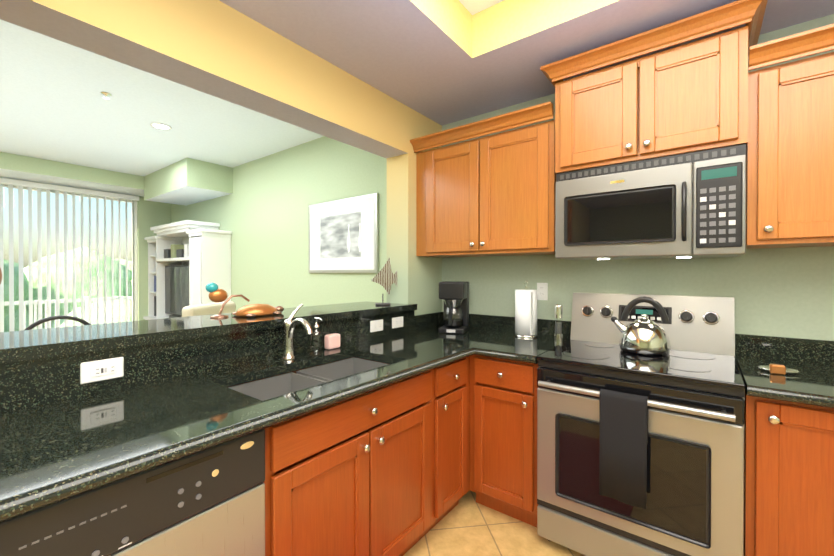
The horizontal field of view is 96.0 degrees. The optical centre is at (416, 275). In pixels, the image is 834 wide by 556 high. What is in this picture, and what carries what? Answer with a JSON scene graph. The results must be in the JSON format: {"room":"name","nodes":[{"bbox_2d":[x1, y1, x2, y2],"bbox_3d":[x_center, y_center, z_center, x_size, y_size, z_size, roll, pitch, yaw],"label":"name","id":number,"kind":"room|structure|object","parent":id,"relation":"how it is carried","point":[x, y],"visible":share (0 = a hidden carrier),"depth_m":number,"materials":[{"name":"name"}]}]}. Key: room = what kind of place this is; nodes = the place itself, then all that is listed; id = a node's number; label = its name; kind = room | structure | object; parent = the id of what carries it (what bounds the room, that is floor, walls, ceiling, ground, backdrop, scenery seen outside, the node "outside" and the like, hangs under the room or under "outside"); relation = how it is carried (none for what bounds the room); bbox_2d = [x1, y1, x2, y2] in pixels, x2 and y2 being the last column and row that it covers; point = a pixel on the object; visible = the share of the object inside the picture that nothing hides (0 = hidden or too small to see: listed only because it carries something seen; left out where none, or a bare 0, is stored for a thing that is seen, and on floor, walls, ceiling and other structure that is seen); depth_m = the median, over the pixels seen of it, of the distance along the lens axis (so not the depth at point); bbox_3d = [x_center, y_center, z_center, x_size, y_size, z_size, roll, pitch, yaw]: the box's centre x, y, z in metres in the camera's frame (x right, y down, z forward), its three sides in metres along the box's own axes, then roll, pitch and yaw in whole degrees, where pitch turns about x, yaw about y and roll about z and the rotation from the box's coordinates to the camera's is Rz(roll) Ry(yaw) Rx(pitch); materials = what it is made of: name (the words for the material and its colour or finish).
{"room":"kitchen","nodes":[
{"label":"kitchen","id":0,"kind":"room"},
{"bbox_2d":[0,152,143,196],"bbox_3d":[-5.503,-1.230,3.756,0.600,0.338,5.598,0,0,37],"label":"ceiling soffit","id":1,"kind":"structure","parent":0,"point":[12,166],"depth_m":4.79,"materials":[{"name":"paint"}]},
{"bbox_2d":[0,177,170,320],"bbox_3d":[-5.801,-0.058,3.991,0.150,2.690,5.600,0,0,37],"label":"wall","id":2,"kind":"structure","parent":0,"point":[151,214],"depth_m":5.88,"materials":[{"name":"green paint"}]},
{"bbox_2d":[3,184,137,331],"bbox_3d":[-5.316,0.059,4.627,0.080,2.449,3.098,0,0,37],"label":"window frame","id":3,"kind":"structure","parent":2,"relation":"in","point":[135,240],"depth_m":5.37,"materials":[{"name":"white plastic"}]},
{"bbox_2d":[0,178,138,331],"bbox_3d":[-5.219,0.024,4.515,0.080,2.440,3.140,0,0,37],"label":"vertical blinds","id":4,"kind":"object","parent":3,"relation":"attached to","point":[20,184],"visible":0.73,"depth_m":5.01,"materials":[{"name":"white plastic"}]},
{"bbox_2d":[144,158,232,205],"bbox_3d":[-3.156,-1.239,5.140,1.449,0.338,0.549,0,0,37],"label":"ceiling soffit","id":5,"kind":"structure","parent":0,"point":[187,181],"depth_m":4.81,"materials":[{"name":"paint"}]},
{"bbox_2d":[0,0,441,314],"bbox_3d":[-1.586,-0.038,0.770,0.200,2.690,5.600,0,0,37],"label":"wall","id":6,"kind":"structure","parent":0,"point":[219,49],"depth_m":1.76,"materials":[{"name":"yellow paint"}]},
{"bbox_2d":[0,301,416,362],"bbox_3d":[-1.113,0.228,1.528,0.455,0.040,3.075,0,0,37],"label":"bar","id":7,"kind":"object","parent":6,"relation":"on","point":[22,345],"visible":1,"depth_m":1.46,"materials":[{"name":"black stone"}]},
{"bbox_2d":[205,283,249,317],"bbox_3d":[-0.937,0.120,1.868,0.080,0.169,0.217,0,0,37],"label":"decor","id":8,"kind":"object","parent":7,"relation":"on","point":[216,294],"visible":1,"depth_m":1.81,"materials":[{"name":"brown metal"}]},
{"bbox_2d":[232,304,283,316],"bbox_3d":[-0.807,0.175,1.940,0.187,0.058,0.261,0,0,37],"label":"decor","id":9,"kind":"object","parent":7,"relation":"on","point":[252,310],"visible":1,"depth_m":1.87,"materials":[{"name":"orange metal"}]},
{"bbox_2d":[372,257,396,304],"bbox_3d":[-0.219,0.040,2.531,0.173,0.320,0.060,0,0,-11],"label":"decor","id":10,"kind":"object","parent":7,"relation":"on","point":[385,277],"visible":1,"depth_m":2.53,"materials":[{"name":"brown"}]},
{"bbox_2d":[0,310,443,411],"bbox_3d":[-0.755,0.339,1.679,0.020,0.183,3.149,0,0,37],"label":"backsplash","id":11,"kind":"structure","parent":6,"relation":"attached to","point":[30,383],"depth_m":1.43,"materials":[{"name":"black stone"}]},
{"bbox_2d":[80,357,123,383],"bbox_3d":[-1.054,0.319,1.260,0.010,0.070,0.114,0,0,37],"label":"outlet","id":12,"kind":"object","parent":11,"relation":"attached to","point":[100,370],"visible":1,"depth_m":1.25,"materials":[{"name":"white plastic"}]},
{"bbox_2d":[370,319,382,331],"bbox_3d":[-0.247,0.313,2.317,0.009,0.070,0.114,0,0,37],"label":"outlet","id":13,"kind":"object","parent":11,"relation":"attached to","point":[376,325],"visible":1,"depth_m":2.31,"materials":[{"name":"white plastic"}]},
{"bbox_2d":[392,316,402,328],"bbox_3d":[-0.126,0.312,2.476,0.009,0.070,0.114,0,0,37],"label":"outlet","id":14,"kind":"object","parent":11,"relation":"attached to","point":[397,322],"visible":1,"depth_m":2.47,"materials":[{"name":"white plastic"}]},
{"bbox_2d":[0,0,503,175],"bbox_3d":[-2.166,-1.446,1.205,9.300,0.120,5.900,0,0,37],"label":"ceiling","id":15,"kind":"structure","parent":0,"point":[55,105],"depth_m":3.33,"materials":[{"name":"white paint"}]},
{"bbox_2d":[100,92,111,98],"bbox_3d":[-2.391,-1.377,2.888,0.070,0.036,0.070,0,0,37],"label":"sprinkler","id":16,"kind":"object","parent":15,"relation":"attached to","point":[106,95],"visible":0.98,"depth_m":2.88,"materials":[{"name":"silver metal"}]},
{"bbox_2d":[150,123,171,129],"bbox_3d":[-2.405,-1.397,3.527,0.170,0.004,0.170,0,0,37],"label":"recessed light","id":17,"kind":"object","parent":15,"relation":"in","point":[161,126],"visible":1,"depth_m":3.53,"materials":[{"name":"white plastic"}]},
{"bbox_2d":[403,490,584,555],"bbox_3d":[-2.166,1.354,1.222,9.300,0.100,5.900,0,0,37],"label":"floor","id":18,"kind":"structure","parent":0,"point":[468,525],"depth_m":1.86,"materials":[{"name":"tile"}]},
{"bbox_2d":[24,315,90,329],"bbox_3d":[-1.704,0.756,1.835,0.426,1.090,0.413,0,0,37],"label":"bar stool","id":19,"kind":"object","parent":18,"relation":"on","point":[47,319],"visible":0.04,"depth_m":1.94,"materials":[{"name":"black plastic"}]},
{"bbox_2d":[0,429,264,555],"bbox_3d":[-0.845,0.872,1.028,0.582,0.868,0.596,0,0,37],"label":"dishwasher","id":20,"kind":"object","parent":18,"relation":"on","point":[209,502],"visible":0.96,"depth_m":0.89,"materials":[{"name":"grey metal"}]},
{"bbox_2d":[143,220,231,319],"bbox_3d":[-3.328,0.284,5.361,1.950,1.990,0.416,0,0,37],"label":"entertainment center","id":21,"kind":"object","parent":18,"relation":"on","point":[202,249],"visible":0.33,"depth_m":4.94,"materials":[{"name":"white paint"}]},
{"bbox_2d":[165,265,188,317],"bbox_3d":[-3.339,0.248,5.346,1.060,0.778,0.180,0,0,37],"label":"screen","id":22,"kind":"object","parent":21,"relation":"in","point":[176,289],"visible":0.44,"depth_m":5.37,"materials":[{"name":"black plastic"}]},
{"bbox_2d":[182,301,235,316],"bbox_3d":[-1.860,0.758,3.005,0.560,1.070,0.540,0,0,7],"label":"armchair","id":23,"kind":"object","parent":18,"relation":"on","point":[207,309],"visible":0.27,"depth_m":2.87,"materials":[{"name":"beige fabric"}]},
{"bbox_2d":[227,357,430,555],"bbox_3d":[-0.403,0.867,1.612,0.625,0.870,0.861,0,0,37],"label":"base cabinet","id":24,"kind":"object","parent":18,"relation":"on","point":[350,477],"visible":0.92,"depth_m":1.39,"materials":[{"name":"brown wood"}]},
{"bbox_2d":[419,356,468,539],"bbox_3d":[-0.029,0.864,2.102,0.625,0.870,0.368,0,0,37],"label":"base cabinet","id":25,"kind":"object","parent":18,"relation":"on","point":[449,436],"visible":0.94,"depth_m":1.90,"materials":[{"name":"brown wood"}]},
{"bbox_2d":[469,355,538,526],"bbox_3d":[0.391,0.862,2.370,0.966,0.870,0.663,0,0,37],"label":"base cabinet","id":26,"kind":"object","parent":18,"relation":"on","point":[503,436],"visible":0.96,"depth_m":1.96,"materials":[{"name":"brown wood"}]},
{"bbox_2d":[0,325,514,522],"bbox_3d":[-0.499,0.412,1.471,0.639,0.039,3.129,0,0,37],"label":"countertop","id":27,"kind":"structure","parent":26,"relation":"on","point":[51,453],"depth_m":1.06,"materials":[{"name":"black stone"}]},
{"bbox_2d":[282,304,312,359],"bbox_3d":[-0.527,0.265,1.736,0.203,0.251,0.118,0,0,37],"label":"faucet","id":28,"kind":"object","parent":27,"relation":"on","point":[289,329],"visible":1,"depth_m":1.74,"materials":[{"name":"silver metal"}]},
{"bbox_2d":[229,357,387,400],"bbox_3d":[-0.409,0.518,1.573,0.356,0.169,0.716,0,0,37],"label":"sink","id":29,"kind":"object","parent":27,"relation":"in","point":[272,387],"visible":0.08,"depth_m":1.64,"materials":[{"name":"silver metal"}]},
{"bbox_2d":[310,317,322,352],"bbox_3d":[-0.504,0.301,1.897,0.079,0.177,0.064,0,0,37],"label":"soap dispenser","id":30,"kind":"object","parent":27,"relation":"on","point":[316,325],"visible":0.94,"depth_m":1.90,"materials":[{"name":"clear plastic"}]},
{"bbox_2d":[324,333,339,349],"bbox_3d":[-0.449,0.351,1.993,0.045,0.075,0.080,0,0,37],"label":"sponge","id":31,"kind":"object","parent":27,"relation":"on","point":[331,341],"visible":0.98,"depth_m":1.97,"materials":[{"name":"pink"}]},
{"bbox_2d":[439,281,468,333],"bbox_3d":[0.251,0.215,2.557,0.170,0.340,0.255,0,0,17],"label":"coffee maker","id":32,"kind":"object","parent":27,"relation":"on","point":[454,295],"visible":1,"depth_m":2.49,"materials":[{"name":"black plastic"}]},
{"bbox_2d":[514,281,537,337],"bbox_3d":[0.695,0.210,2.390,0.150,0.353,0.150,0,0,37],"label":"paper towel holder","id":33,"kind":"object","parent":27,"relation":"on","point":[525,312],"visible":1,"depth_m":2.33,"materials":[{"name":"white paper"}]},
{"bbox_2d":[476,333,570,363],"bbox_3d":[0.644,0.408,2.153,0.306,0.039,0.659,0,0,37],"label":"countertop","id":34,"kind":"structure","parent":26,"relation":"on","point":[513,348],"depth_m":2.02,"materials":[{"name":"black stone"}]},
{"bbox_2d":[554,304,562,339],"bbox_3d":[0.851,0.281,2.258,0.048,0.212,0.048,0,0,37],"label":"pepper mill","id":35,"kind":"object","parent":34,"relation":"on","point":[558,313],"visible":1,"depth_m":2.24,"materials":[{"name":"silver metal"}]},
{"bbox_2d":[537,293,745,555],"bbox_3d":[1.055,0.706,1.810,0.758,1.190,0.726,0,0,37],"label":"range","id":36,"kind":"object","parent":18,"relation":"on","point":[691,386],"visible":0.94,"depth_m":1.62,"materials":[{"name":"silver metal"}]},
{"bbox_2d":[599,389,647,508],"bbox_3d":[0.840,0.696,1.529,0.170,0.433,0.060,0,0,37],"label":"towel","id":37,"kind":"object","parent":36,"relation":"hanging from","point":[623,421],"visible":1,"depth_m":1.51,"materials":[{"name":"black fabric"}]},
{"bbox_2d":[611,296,670,355],"bbox_3d":[1.136,0.247,1.915,0.266,0.280,0.224,0,0,37],"label":"kettle","id":38,"kind":"object","parent":36,"relation":"on","point":[644,335],"visible":1,"depth_m":1.84,"materials":[{"name":"silver metal"}]},
{"bbox_2d":[744,392,833,555],"bbox_3d":[1.661,0.868,1.399,0.696,0.870,0.663,0,0,37],"label":"base cabinet","id":39,"kind":"object","parent":18,"relation":"on","point":[788,478],"visible":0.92,"depth_m":1.31,"materials":[{"name":"brown wood"}]},
{"bbox_2d":[735,354,833,408],"bbox_3d":[1.670,0.413,1.368,0.747,0.039,0.659,0,0,37],"label":"countertop","id":40,"kind":"structure","parent":39,"relation":"on","point":[813,385],"depth_m":1.39,"materials":[{"name":"black stone"}]},
{"bbox_2d":[758,364,799,374],"bbox_3d":[1.462,0.374,1.517,0.124,0.035,0.103,0,0,37],"label":"spoon rest","id":41,"kind":"object","parent":40,"relation":"on","point":[777,369],"visible":1,"depth_m":1.49,"materials":[{"name":"silver metal"}]},
{"bbox_2d":[171,14,833,340],"bbox_3d":[-0.421,-0.055,3.498,9.300,2.690,0.150,0,0,37],"label":"wall","id":42,"kind":"structure","parent":0,"point":[261,213],"depth_m":2.75,"materials":[{"name":"green paint"}]},
{"bbox_2d":[308,193,378,272],"bbox_3d":[-0.738,-0.376,3.624,0.980,0.710,0.030,0,0,37],"label":"framed art","id":43,"kind":"object","parent":42,"relation":"attached to","point":[343,235],"visible":0.98,"depth_m":3.56,"materials":[{"name":"white paper"}]},
{"bbox_2d":[410,102,555,257],"bbox_3d":[0.456,-0.536,2.475,0.964,0.805,0.403,0,0,37],"label":"upper cabinet","id":44,"kind":"object","parent":42,"relation":"attached to","point":[493,195],"visible":1,"depth_m":2.30,"materials":[{"name":"brown wood"}]},
{"bbox_2d":[469,314,570,336],"bbox_3d":[0.592,0.355,2.620,0.956,0.139,0.020,0,0,37],"label":"backsplash","id":45,"kind":"structure","parent":42,"relation":"attached to","point":[492,322],"depth_m":2.58,"materials":[{"name":"black stone"}]},
{"bbox_2d":[537,283,547,299],"bbox_3d":[0.818,0.107,2.452,0.070,0.114,0.009,0,0,37],"label":"electrical outlet","id":46,"kind":"object","parent":42,"relation":"attached to","point":[542,291],"visible":1,"depth_m":2.45,"materials":[{"name":"white plastic"}]},
{"bbox_2d":[540,0,766,173],"bbox_3d":[1.148,-0.827,1.907,0.890,0.555,0.463,0,0,37],"label":"upper cabinet","id":47,"kind":"object","parent":42,"relation":"attached to","point":[688,97],"visible":1,"depth_m":1.72,"materials":[{"name":"brown wood"}]},
{"bbox_2d":[555,144,745,259],"bbox_3d":[1.153,-0.319,1.916,0.772,0.458,0.447,0,0,37],"label":"over-the-range microwave","id":48,"kind":"object","parent":47,"relation":"attached to","point":[692,204],"visible":1,"depth_m":1.73,"materials":[{"name":"silver metal"}]},
{"bbox_2d":[735,333,833,363],"bbox_3d":[1.869,0.361,1.644,0.727,0.139,0.020,0,0,37],"label":"backsplash","id":49,"kind":"structure","parent":42,"relation":"attached to","point":[811,350],"depth_m":1.75,"materials":[{"name":"black stone"}]},
{"bbox_2d":[746,23,833,248],"bbox_3d":[1.865,-0.529,1.398,0.971,0.805,0.403,0,0,37],"label":"upper cabinet","id":50,"kind":"object","parent":42,"relation":"attached to","point":[790,174],"visible":1,"depth_m":1.50,"materials":[{"name":"brown wood"}]},
{"bbox_2d":[219,0,833,124],"bbox_3d":[-0.048,-1.260,-0.412,3.668,0.228,5.598,0,0,37],"label":"ceiling","id":51,"kind":"structure","parent":0,"point":[442,62],"depth_m":1.86,"materials":[{"name":"white paint"}]},
{"label":"outside","id":52,"kind":"structure","parent":0,"visible":0},
{"bbox_3d":[-6.082,1.390,5.158,1.699,0.100,7.000,0,0,37],"label":"balcony slab","id":53,"kind":"object","parent":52,"visible":0},
{"bbox_2d":[4,296,131,329],"bbox_3d":[-6.674,0.862,5.614,0.090,0.950,7.010,0,0,37],"label":"balcony railing","id":54,"kind":"object","parent":53,"relation":"on","point":[70,301],"depth_m":6.55,"materials":[{"name":"white metal"}]},
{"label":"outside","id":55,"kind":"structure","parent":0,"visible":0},
{"bbox_2d":[4,246,131,331],"bbox_3d":[-12.022,2.252,7.757,8.223,6.856,18.760,0,0,37],"label":"tree","id":56,"kind":"object","parent":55,"point":[61,270],"depth_m":10.01,"materials":[{"name":"green plant"}]}
]}

